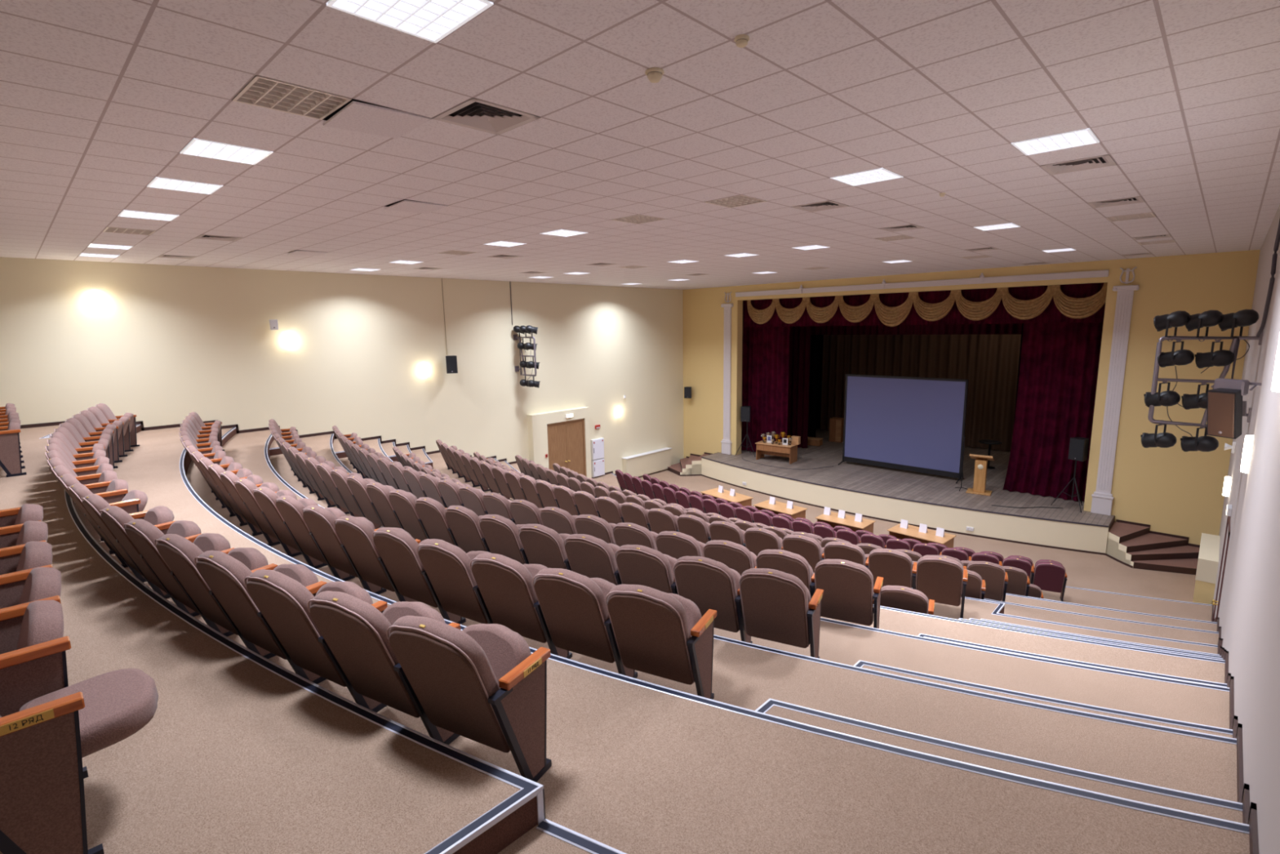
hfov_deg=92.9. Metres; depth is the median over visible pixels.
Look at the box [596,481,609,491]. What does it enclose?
chair
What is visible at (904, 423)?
projection screen
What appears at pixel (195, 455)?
chair
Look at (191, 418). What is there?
chair
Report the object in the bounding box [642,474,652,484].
chair
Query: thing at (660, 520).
chair
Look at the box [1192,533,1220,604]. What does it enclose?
ledge
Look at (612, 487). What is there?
chair
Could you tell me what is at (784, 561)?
chair
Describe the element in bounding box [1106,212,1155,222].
air vent
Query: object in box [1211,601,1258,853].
baseboard
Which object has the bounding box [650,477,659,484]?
chair
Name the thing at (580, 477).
chair
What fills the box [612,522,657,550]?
chair
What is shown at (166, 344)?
wall
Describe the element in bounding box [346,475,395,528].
chair
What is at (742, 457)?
cable
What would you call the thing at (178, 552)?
chair
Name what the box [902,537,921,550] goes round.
chair
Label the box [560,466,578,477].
chair
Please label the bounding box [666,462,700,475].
step
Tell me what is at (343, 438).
chair
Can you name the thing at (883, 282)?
ornament
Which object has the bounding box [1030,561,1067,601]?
chair
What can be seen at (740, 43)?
smoke detector
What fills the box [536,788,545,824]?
edging
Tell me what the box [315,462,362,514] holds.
chair
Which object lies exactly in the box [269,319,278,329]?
loudspeaker
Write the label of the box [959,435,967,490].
microphone stand
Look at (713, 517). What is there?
chair
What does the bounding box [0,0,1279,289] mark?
ceiling
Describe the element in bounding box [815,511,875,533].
table
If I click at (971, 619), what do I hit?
edging
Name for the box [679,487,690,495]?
chair
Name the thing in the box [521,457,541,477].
chair
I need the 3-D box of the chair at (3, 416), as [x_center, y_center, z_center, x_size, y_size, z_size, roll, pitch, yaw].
[-10.428,0.021,9.859,0.610,0.946,0.548,8,13,43]
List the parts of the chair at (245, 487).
backrest, panel, seat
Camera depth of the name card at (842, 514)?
18.46 m
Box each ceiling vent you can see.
[157,254,196,258]
[195,234,243,241]
[413,266,441,270]
[432,97,540,134]
[486,254,521,258]
[519,271,543,274]
[586,262,616,266]
[687,273,710,275]
[790,200,848,212]
[879,224,924,231]
[964,247,998,251]
[1021,262,1048,265]
[1040,154,1116,175]
[1087,195,1145,208]
[1121,253,1152,256]
[1131,234,1171,239]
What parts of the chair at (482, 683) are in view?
panel, backrest, armrest, seat, panel, armrest, row plate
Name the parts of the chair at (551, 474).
backrest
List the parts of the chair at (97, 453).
backrest, armrest, panel, seat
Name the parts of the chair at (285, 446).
backrest, seat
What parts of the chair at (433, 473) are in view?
backrest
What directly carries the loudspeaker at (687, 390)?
attached to the wall at (1172, 490)
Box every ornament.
[724,291,731,302]
[881,279,885,288]
[979,272,984,283]
[1120,266,1137,284]
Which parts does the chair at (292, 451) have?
backrest, seat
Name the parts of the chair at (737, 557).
seat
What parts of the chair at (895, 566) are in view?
armrest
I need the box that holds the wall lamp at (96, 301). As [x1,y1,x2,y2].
[89,292,102,310]
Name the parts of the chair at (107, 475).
backrest, armrest, panel, seat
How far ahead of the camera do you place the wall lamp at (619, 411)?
25.73 m
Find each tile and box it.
[287,250,328,256]
[323,101,431,138]
[384,200,448,213]
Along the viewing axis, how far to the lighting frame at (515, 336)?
21.48 m
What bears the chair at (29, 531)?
on the floor at (234, 756)
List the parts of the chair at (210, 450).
backrest, armrest, panel, seat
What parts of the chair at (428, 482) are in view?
backrest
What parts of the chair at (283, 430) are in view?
backrest, seat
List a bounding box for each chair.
[0,403,14,409]
[0,405,20,444]
[0,408,21,448]
[0,411,22,452]
[0,414,22,457]
[0,418,24,462]
[0,422,26,477]
[0,503,43,527]
[0,520,48,548]
[0,540,52,574]
[0,564,61,608]
[0,595,63,653]
[0,635,158,853]
[44,443,109,468]
[44,449,113,476]
[46,437,106,461]
[46,457,117,484]
[49,431,104,454]
[50,465,128,541]
[53,426,108,457]
[57,473,147,554]
[59,422,111,463]
[65,417,118,468]
[67,483,173,567]
[71,413,122,462]
[79,409,128,457]
[80,493,173,582]
[87,406,133,452]
[95,403,139,447]
[99,505,201,598]
[123,519,231,616]
[154,533,268,636]
[178,426,217,444]
[178,431,220,448]
[179,435,222,485]
[180,422,217,439]
[182,418,218,435]
[182,440,226,493]
[185,415,219,441]
[185,445,234,500]
[188,411,224,450]
[191,451,242,508]
[194,550,318,659]
[198,457,253,516]
[207,463,263,525]
[219,471,279,536]
[234,478,297,546]
[244,568,373,686]
[252,486,318,556]
[268,418,296,432]
[268,422,297,436]
[268,425,299,439]
[270,429,302,470]
[272,433,306,475]
[275,495,346,568]
[276,437,311,481]
[280,441,316,487]
[287,446,325,493]
[295,451,335,500]
[302,505,374,581]
[304,457,346,507]
[307,590,444,717]
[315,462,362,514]
[329,468,375,516]
[331,425,357,459]
[333,428,360,464]
[333,515,411,594]
[336,432,363,468]
[340,435,369,473]
[344,440,375,478]
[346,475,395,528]
[351,444,383,479]
[358,448,391,482]
[365,481,417,528]
[366,453,402,484]
[372,527,444,607]
[377,457,412,489]
[386,615,551,782]
[388,462,425,492]
[388,488,426,542]
[392,446,415,466]
[395,449,420,466]
[400,453,425,466]
[402,467,440,498]
[406,457,432,470]
[413,462,440,474]
[414,497,454,545]
[417,539,491,624]
[418,473,461,507]
[421,466,449,478]
[430,471,460,482]
[435,439,457,469]
[437,479,462,507]
[440,442,464,473]
[440,476,470,485]
[444,505,486,553]
[446,446,471,477]
[453,449,478,482]
[454,481,484,493]
[458,485,486,515]
[461,453,485,487]
[470,457,495,491]
[470,552,547,643]
[473,451,494,461]
[479,455,501,464]
[479,514,525,564]
[480,462,506,493]
[482,492,513,521]
[485,458,506,466]
[491,466,520,500]
[493,462,515,471]
[502,466,524,475]
[504,471,525,500]
[509,499,543,525]
[513,471,535,480]
[515,454,534,475]
[518,523,569,568]
[519,475,542,507]
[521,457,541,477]
[528,462,549,479]
[532,568,615,662]
[535,480,558,507]
[537,465,558,482]
[539,506,578,534]
[546,469,568,485]
[552,462,570,473]
[553,485,577,515]
[555,473,569,488]
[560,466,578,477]
[563,533,619,585]
[567,470,586,479]
[567,477,582,492]
[573,490,598,516]
[573,514,616,543]
[576,473,586,482]
[580,481,595,497]
[586,477,597,487]
[594,485,610,497]
[595,496,622,524]
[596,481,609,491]
[604,583,716,699]
[608,485,622,492]
[608,490,626,503]
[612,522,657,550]
[613,544,677,593]
[614,469,627,490]
[620,502,649,529]
[622,472,635,493]
[622,489,637,496]
[626,494,645,509]
[631,475,644,494]
[636,493,650,500]
[641,480,654,499]
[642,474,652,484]
[644,499,666,509]
[647,508,678,533]
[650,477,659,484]
[652,483,666,502]
[652,498,669,505]
[655,530,705,559]
[659,480,669,488]
[662,487,677,503]
[663,504,687,516]
[668,484,679,491]
[669,502,687,510]
[671,555,741,632]
[675,490,690,508]
[675,514,711,543]
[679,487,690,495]
[684,510,710,522]
[685,507,706,515]
[688,494,705,513]
[690,490,702,498]
[702,494,715,501]
[702,498,719,514]
[702,539,756,575]
[706,512,721,516]
[707,520,745,545]
[708,515,734,524]
[715,497,729,503]
[718,502,736,518]
[728,502,745,507]
[728,517,743,522]
[733,520,758,530]
[734,506,753,523]
[734,568,823,658]
[742,527,782,555]
[744,505,760,512]
[752,511,773,525]
[752,522,766,528]
[754,549,813,599]
[760,509,777,516]
[762,525,789,539]
[771,515,792,529]
[777,513,795,521]
[781,528,794,534]
[781,533,823,572]
[791,520,813,533]
[791,531,820,545]
[795,517,813,525]
[808,533,822,542]
[809,559,883,628]
[813,521,833,528]
[813,524,836,538]
[820,537,848,547]
[820,541,866,566]
[833,525,852,531]
[835,528,860,545]
[855,529,874,537]
[856,542,883,554]
[859,533,885,548]
[865,548,912,588]
[878,533,897,543]
[880,585,934,614]
[884,537,911,550]
[894,549,922,561]
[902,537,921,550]
[911,542,938,555]
[911,555,968,618]
[911,560,917,587]
[927,542,947,555]
[932,555,963,566]
[939,547,968,560]
[954,546,974,559]
[960,560,973,568]
[961,568,986,599]
[963,560,1008,601]
[968,552,999,564]
[979,551,1004,564]
[999,557,1031,581]
[1001,565,1030,596]
[1007,555,1032,565]
[1027,583,1043,598]
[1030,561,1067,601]
[1032,559,1062,579]
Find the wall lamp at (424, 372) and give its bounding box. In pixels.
[421,364,427,377]
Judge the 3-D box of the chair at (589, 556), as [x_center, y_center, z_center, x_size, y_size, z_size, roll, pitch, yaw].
[-0.429,1.468,6.086,0.610,0.946,0.526,5,11,32]
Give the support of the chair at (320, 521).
on the floor at (745, 677)
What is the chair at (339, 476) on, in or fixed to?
on the floor at (839, 643)
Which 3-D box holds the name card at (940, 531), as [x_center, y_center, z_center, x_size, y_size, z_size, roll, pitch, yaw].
[8.274,2.890,16.751,0.100,0.235,0.200,-9,13,-41]
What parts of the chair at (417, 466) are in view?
backrest, seat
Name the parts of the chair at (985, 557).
backrest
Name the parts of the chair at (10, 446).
armrest, panel, armrest, seat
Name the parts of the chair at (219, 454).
backrest, armrest, seat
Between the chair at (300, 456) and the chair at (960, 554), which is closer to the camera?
the chair at (300, 456)
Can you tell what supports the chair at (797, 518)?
on the floor at (1089, 571)
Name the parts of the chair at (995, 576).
armrest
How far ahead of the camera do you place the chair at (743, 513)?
17.53 m
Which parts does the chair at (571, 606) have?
panel, backrest, seat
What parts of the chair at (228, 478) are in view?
backrest, panel, seat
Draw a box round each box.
[791,435,800,444]
[807,436,822,446]
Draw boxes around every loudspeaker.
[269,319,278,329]
[445,355,457,373]
[684,386,691,398]
[740,405,750,422]
[1067,436,1088,461]
[1206,387,1246,439]
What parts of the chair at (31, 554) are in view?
panel, armrest, seat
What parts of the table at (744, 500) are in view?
panel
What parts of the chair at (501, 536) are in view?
backrest, seat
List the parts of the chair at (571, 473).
backrest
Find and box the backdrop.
[820,333,1021,451]
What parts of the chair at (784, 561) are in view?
seat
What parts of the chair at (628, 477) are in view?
backrest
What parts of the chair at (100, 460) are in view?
backrest, armrest, panel, seat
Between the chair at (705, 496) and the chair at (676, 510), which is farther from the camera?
the chair at (705, 496)
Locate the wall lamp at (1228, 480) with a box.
[1222,475,1231,496]
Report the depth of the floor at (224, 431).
15.12 m
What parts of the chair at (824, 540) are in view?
backrest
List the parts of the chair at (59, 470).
backrest, armrest, panel, seat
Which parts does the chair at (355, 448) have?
backrest, seat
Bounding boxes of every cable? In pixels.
[441,278,447,355]
[510,281,512,324]
[742,457,831,469]
[991,504,1062,508]
[1256,218,1279,337]
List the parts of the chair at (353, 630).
backrest, panel, armrest, seat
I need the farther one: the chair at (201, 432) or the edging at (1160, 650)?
the chair at (201, 432)
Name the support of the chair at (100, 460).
on the floor at (634, 769)
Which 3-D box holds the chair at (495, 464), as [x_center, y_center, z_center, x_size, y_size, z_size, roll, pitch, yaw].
[-3.684,1.413,16.659,0.565,0.946,0.610,-7,11,-34]
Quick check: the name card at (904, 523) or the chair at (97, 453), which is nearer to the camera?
the chair at (97, 453)
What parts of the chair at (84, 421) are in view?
backrest, armrest, panel, seat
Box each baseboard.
[20,419,616,478]
[680,474,1133,568]
[685,452,1199,547]
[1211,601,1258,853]
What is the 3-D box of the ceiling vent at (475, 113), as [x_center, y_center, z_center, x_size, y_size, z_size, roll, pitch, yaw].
[-1.197,-2.425,4.737,0.592,0.039,0.592,8,13,43]
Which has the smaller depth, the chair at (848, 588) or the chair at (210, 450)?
the chair at (848, 588)
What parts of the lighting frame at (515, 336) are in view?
stage spotlight, stage spotlight, stage spotlight, stage spotlight, stage spotlight, tube frame, stage spotlight, stage spotlight, stage spotlight, stage spotlight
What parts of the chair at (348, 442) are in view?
backrest, seat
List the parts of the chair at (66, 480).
backrest, armrest, panel, seat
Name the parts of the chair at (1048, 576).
backrest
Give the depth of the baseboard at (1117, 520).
17.38 m
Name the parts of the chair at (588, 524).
seat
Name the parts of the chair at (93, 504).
backrest, armrest, seat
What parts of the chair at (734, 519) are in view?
backrest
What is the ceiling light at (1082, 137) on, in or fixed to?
attached to the ceiling
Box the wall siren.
[1223,441,1235,453]
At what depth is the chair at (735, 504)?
19.58 m
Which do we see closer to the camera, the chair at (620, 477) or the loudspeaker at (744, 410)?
the chair at (620, 477)
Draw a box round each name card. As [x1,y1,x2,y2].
[718,484,724,493]
[729,488,735,496]
[768,496,775,504]
[786,500,793,508]
[823,506,831,515]
[837,509,845,518]
[854,512,862,522]
[899,519,908,528]
[919,523,927,533]
[935,527,944,537]
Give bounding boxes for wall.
[0,250,683,474]
[527,406,591,477]
[682,249,1260,545]
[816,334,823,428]
[1213,204,1279,853]
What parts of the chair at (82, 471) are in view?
backrest, armrest, panel, seat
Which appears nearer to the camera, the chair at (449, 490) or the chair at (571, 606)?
the chair at (571, 606)
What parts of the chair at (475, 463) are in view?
backrest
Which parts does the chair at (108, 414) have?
backrest, armrest, panel, seat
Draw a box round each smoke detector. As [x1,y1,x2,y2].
[644,67,664,83]
[733,34,749,48]
[939,192,945,196]
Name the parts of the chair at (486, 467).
backrest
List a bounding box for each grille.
[1068,438,1084,461]
[1207,391,1235,437]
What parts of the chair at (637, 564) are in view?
seat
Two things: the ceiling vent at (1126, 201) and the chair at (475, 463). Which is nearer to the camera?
the ceiling vent at (1126, 201)
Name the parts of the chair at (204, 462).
backrest, seat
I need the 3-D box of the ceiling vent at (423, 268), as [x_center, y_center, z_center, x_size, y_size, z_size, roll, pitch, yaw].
[-5.694,-4.279,16.375,0.592,0.039,0.592,8,13,43]
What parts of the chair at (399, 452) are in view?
seat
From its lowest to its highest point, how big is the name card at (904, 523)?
0.235 m
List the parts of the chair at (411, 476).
backrest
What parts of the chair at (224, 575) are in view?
backrest, panel, armrest, seat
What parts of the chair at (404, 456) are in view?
backrest, seat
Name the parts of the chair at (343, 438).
backrest, seat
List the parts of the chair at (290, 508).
backrest, panel, seat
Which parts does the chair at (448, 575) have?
backrest, panel, seat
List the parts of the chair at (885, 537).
backrest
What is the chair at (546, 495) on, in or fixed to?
on the floor at (974, 609)
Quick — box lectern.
[965,453,994,495]
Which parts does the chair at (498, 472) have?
backrest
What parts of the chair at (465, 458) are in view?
backrest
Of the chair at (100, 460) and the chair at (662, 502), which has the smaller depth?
the chair at (100, 460)
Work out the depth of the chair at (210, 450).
10.18 m
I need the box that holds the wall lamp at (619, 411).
[617,407,621,417]
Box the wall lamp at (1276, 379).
[1271,334,1279,391]
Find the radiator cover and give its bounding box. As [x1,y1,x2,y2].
[622,447,671,476]
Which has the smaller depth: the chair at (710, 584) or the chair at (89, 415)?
the chair at (710, 584)
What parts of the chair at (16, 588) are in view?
panel, armrest, seat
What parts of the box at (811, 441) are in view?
lid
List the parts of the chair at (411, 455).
seat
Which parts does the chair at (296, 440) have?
backrest, armrest, seat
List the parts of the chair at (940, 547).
backrest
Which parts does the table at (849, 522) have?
panel, panel, panel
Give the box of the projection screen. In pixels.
[838,373,968,483]
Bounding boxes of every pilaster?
[720,303,733,454]
[1090,284,1139,515]
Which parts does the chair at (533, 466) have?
backrest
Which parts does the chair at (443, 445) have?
backrest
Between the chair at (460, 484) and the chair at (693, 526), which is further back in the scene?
the chair at (460, 484)
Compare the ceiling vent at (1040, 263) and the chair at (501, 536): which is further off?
the ceiling vent at (1040, 263)
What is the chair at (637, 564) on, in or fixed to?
on the floor at (839, 643)
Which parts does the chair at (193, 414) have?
backrest, armrest, panel, seat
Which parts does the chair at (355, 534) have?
backrest, panel, seat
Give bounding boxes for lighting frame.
[513,334,536,381]
[1140,309,1263,451]
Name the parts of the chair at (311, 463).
backrest, panel, seat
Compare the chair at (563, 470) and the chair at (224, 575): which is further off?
the chair at (563, 470)
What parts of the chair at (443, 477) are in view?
backrest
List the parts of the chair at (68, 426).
backrest, armrest, panel, seat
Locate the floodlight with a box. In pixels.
[1211,377,1262,395]
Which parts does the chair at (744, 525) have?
backrest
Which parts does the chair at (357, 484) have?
backrest, panel, seat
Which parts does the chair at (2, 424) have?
armrest, seat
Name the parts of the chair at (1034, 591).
backrest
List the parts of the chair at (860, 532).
backrest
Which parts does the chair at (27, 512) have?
panel, armrest, seat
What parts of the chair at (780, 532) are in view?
backrest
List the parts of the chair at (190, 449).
backrest, armrest, seat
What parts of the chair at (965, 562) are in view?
backrest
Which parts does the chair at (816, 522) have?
backrest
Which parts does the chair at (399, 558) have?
backrest, panel, seat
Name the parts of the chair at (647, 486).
backrest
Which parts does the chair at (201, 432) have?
backrest, armrest, seat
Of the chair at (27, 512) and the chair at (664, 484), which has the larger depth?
the chair at (664, 484)
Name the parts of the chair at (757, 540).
backrest, seat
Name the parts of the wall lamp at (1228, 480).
wall plate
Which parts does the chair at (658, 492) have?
backrest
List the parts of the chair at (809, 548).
backrest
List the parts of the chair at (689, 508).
backrest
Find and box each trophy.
[770,431,776,442]
[780,431,786,437]
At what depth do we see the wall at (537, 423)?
22.79 m
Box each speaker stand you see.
[735,422,755,457]
[1050,460,1082,512]
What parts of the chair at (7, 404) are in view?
seat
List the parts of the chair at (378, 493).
backrest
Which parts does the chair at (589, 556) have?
seat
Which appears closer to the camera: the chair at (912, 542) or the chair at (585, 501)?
the chair at (585, 501)
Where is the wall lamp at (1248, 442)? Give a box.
[1240,435,1253,473]
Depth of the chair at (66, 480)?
6.17 m
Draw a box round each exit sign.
[565,413,573,417]
[1226,503,1231,516]
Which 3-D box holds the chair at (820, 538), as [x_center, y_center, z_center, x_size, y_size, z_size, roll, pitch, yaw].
[3.782,2.724,13.294,0.610,0.946,0.526,6,12,36]
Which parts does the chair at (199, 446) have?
backrest, armrest, panel, seat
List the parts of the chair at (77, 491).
backrest, armrest, panel, seat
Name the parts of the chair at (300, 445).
backrest, seat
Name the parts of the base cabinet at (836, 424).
door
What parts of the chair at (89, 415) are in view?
backrest, armrest, panel, seat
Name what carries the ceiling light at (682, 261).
attached to the ceiling
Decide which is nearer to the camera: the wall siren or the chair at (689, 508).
the wall siren
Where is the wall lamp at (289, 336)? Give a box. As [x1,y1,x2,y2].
[284,333,293,348]
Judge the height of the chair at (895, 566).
0.946 m
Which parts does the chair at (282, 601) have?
backrest, panel, armrest, seat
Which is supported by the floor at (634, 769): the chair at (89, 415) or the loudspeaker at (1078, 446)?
the chair at (89, 415)
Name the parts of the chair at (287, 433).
backrest, armrest, seat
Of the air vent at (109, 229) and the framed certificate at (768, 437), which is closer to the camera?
the air vent at (109, 229)
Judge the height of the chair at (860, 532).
0.946 m
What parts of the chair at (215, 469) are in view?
backrest, seat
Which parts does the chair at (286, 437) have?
backrest, armrest, seat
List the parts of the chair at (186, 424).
backrest, armrest, seat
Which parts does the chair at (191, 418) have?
backrest, armrest, seat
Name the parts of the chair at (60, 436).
backrest, panel, armrest, seat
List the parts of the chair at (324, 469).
backrest, panel, seat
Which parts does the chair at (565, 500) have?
backrest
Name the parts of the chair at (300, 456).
backrest, seat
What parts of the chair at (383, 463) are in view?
backrest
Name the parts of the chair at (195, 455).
backrest, armrest, seat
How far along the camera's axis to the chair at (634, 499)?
14.22 m
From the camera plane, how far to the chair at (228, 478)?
7.43 m
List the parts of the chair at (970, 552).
backrest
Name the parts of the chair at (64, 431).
backrest, panel, armrest, seat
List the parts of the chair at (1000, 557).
backrest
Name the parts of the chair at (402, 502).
backrest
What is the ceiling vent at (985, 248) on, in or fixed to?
in the ceiling
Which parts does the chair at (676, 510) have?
backrest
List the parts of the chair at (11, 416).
armrest, seat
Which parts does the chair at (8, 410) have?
seat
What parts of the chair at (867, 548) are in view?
backrest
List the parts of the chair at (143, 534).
backrest, panel, armrest, seat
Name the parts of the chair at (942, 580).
armrest, backrest, armrest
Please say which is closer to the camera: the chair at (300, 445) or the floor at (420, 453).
the chair at (300, 445)
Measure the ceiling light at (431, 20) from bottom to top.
0.096 m
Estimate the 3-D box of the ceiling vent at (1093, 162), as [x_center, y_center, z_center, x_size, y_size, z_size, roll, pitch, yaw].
[4.704,-2.823,6.521,0.592,0.039,0.592,8,13,43]
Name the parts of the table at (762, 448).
panel, panel, panel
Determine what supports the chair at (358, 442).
on the floor at (889, 620)
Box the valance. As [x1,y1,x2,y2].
[742,282,1107,327]
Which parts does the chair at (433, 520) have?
backrest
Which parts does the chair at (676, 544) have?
seat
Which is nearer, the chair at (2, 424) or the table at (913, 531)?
the chair at (2, 424)
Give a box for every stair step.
[1106,533,1188,561]
[1106,543,1199,564]
[1106,549,1198,574]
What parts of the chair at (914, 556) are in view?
backrest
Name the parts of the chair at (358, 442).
seat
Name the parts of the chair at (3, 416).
armrest, seat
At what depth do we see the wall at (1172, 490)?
17.23 m
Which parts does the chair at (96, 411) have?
backrest, armrest, panel, seat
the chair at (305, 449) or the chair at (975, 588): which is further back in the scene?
the chair at (305, 449)
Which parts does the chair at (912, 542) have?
backrest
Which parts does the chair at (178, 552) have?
backrest, panel, armrest, seat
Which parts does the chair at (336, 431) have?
seat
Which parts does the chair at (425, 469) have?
backrest, seat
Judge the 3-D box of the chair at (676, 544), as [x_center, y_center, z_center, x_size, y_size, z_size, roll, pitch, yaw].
[0.509,1.614,7.129,0.610,0.946,0.569,5,11,32]
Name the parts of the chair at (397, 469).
backrest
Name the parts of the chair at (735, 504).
backrest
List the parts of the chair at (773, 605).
panel, backrest, seat, armrest, panel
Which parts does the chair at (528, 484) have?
backrest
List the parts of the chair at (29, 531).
panel, armrest, seat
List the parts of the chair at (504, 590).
backrest, seat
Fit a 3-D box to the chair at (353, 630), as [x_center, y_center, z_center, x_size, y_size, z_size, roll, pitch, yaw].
[-1.411,1.272,3.337,0.610,0.946,0.565,4,11,29]
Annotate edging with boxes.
[40,433,543,853]
[179,448,1248,833]
[222,426,235,439]
[264,433,1236,744]
[329,433,1229,691]
[377,438,1225,662]
[422,448,432,463]
[493,457,1218,633]
[503,460,519,472]
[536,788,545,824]
[536,818,626,853]
[611,472,1212,605]
[701,456,1108,527]
[755,697,1242,810]
[853,659,1232,734]
[911,587,1217,647]
[917,633,1226,687]
[958,617,1222,659]
[968,617,1221,657]
[980,618,1219,655]
[1005,593,1217,623]
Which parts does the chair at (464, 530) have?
backrest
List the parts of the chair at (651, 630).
panel, backrest, seat, armrest, panel, row plate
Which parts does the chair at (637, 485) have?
backrest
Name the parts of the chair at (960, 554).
backrest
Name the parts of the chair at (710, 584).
seat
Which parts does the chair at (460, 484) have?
backrest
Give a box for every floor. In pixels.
[0,425,537,853]
[74,426,1249,853]
[136,425,141,433]
[186,430,1237,801]
[221,427,236,446]
[269,434,1229,728]
[269,439,283,455]
[332,438,347,458]
[338,438,1225,683]
[381,441,398,461]
[396,444,409,462]
[410,448,433,469]
[427,452,1217,653]
[493,457,1218,644]
[497,823,592,853]
[500,461,512,468]
[510,462,1217,631]
[592,473,1212,621]
[638,469,1195,602]
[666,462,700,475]
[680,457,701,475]
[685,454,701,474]
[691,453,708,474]
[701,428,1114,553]
[764,705,1242,822]
[861,664,1232,737]
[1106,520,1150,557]
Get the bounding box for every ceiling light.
[78,253,119,257]
[87,243,133,249]
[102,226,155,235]
[117,209,178,221]
[146,177,222,194]
[180,137,273,164]
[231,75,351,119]
[326,0,493,43]
[350,268,380,271]
[388,260,422,264]
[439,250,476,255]
[483,240,526,247]
[530,275,553,278]
[541,229,587,236]
[566,271,591,274]
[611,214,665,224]
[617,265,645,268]
[624,283,641,284]
[667,259,697,263]
[669,279,688,280]
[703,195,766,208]
[725,253,759,257]
[751,271,775,274]
[791,244,829,249]
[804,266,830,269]
[830,168,903,186]
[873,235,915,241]
[883,259,910,262]
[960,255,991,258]
[973,222,1020,231]
[1010,128,1099,155]
[1042,248,1075,252]
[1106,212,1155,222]
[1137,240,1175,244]
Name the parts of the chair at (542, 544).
seat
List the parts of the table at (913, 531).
panel, panel, panel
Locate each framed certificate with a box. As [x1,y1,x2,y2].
[766,435,771,443]
[782,438,787,444]
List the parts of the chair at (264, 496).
backrest, panel, seat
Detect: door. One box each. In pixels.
[546,417,586,475]
[1212,515,1230,622]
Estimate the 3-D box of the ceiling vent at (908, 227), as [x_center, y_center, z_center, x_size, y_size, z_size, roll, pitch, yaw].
[4.612,-3.515,10.706,0.592,0.039,0.592,8,13,43]
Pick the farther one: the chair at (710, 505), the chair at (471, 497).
the chair at (710, 505)
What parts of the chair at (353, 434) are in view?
seat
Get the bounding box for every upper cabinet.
[590,437,604,460]
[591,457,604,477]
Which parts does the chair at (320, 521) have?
backrest, panel, seat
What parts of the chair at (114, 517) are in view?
backrest, panel, armrest, seat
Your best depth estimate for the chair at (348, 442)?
13.11 m
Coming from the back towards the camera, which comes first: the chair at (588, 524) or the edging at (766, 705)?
the chair at (588, 524)
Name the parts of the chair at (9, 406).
seat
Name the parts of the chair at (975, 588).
backrest, armrest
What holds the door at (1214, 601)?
in the wall at (1249, 613)
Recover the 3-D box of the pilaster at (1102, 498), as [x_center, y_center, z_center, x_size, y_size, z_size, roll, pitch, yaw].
[13.671,-0.686,17.570,0.590,6.640,0.130,8,13,43]
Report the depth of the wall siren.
13.36 m
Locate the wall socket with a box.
[966,526,973,531]
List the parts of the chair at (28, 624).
panel, armrest, seat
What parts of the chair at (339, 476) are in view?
backrest, seat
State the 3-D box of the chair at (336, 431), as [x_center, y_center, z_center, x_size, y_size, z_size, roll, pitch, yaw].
[-7.043,0.488,14.695,0.568,0.946,0.610,-7,11,-31]
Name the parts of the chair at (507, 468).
backrest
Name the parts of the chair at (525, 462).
backrest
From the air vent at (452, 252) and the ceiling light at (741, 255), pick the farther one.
the ceiling light at (741, 255)
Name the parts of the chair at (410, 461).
backrest, seat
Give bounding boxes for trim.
[704,452,1115,530]
[735,270,1108,297]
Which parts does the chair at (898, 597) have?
armrest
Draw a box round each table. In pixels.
[700,487,753,506]
[753,499,807,519]
[755,440,797,464]
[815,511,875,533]
[887,523,956,547]
[978,440,1001,468]
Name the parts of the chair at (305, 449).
backrest, seat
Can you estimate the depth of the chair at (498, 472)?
13.68 m
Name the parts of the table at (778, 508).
panel, panel, panel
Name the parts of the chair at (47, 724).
row plate, panel, armrest, panel, armrest, seat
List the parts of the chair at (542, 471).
backrest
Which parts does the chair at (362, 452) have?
backrest, seat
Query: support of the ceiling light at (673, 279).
attached to the ceiling
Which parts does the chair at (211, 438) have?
backrest, armrest, panel, seat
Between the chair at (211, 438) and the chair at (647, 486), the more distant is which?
the chair at (647, 486)
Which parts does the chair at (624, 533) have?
seat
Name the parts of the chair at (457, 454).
backrest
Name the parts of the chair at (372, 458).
backrest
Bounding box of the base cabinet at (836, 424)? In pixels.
[829,417,844,442]
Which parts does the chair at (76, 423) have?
backrest, armrest, panel, seat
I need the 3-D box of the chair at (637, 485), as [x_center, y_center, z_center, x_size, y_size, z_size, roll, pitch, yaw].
[0.042,2.181,21.541,0.551,0.946,0.610,-7,11,-32]
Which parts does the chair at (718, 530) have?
seat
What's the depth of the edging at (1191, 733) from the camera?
4.27 m
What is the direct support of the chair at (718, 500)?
on the floor at (1089, 571)
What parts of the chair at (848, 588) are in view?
armrest, armrest, panel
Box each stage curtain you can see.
[741,326,789,451]
[786,326,810,448]
[808,334,818,437]
[1003,322,1103,501]
[1012,323,1023,435]
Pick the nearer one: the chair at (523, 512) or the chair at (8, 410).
the chair at (523, 512)
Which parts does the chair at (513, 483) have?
backrest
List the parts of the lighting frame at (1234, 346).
stage spotlight, stage spotlight, stage spotlight, stage spotlight, tube frame, stage spotlight, stage spotlight, stage spotlight, stage spotlight, stage spotlight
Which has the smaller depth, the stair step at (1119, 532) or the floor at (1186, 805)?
the floor at (1186, 805)
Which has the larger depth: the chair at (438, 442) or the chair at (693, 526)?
the chair at (438, 442)
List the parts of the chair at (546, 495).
backrest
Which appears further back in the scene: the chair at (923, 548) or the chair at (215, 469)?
the chair at (923, 548)
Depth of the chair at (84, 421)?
10.54 m

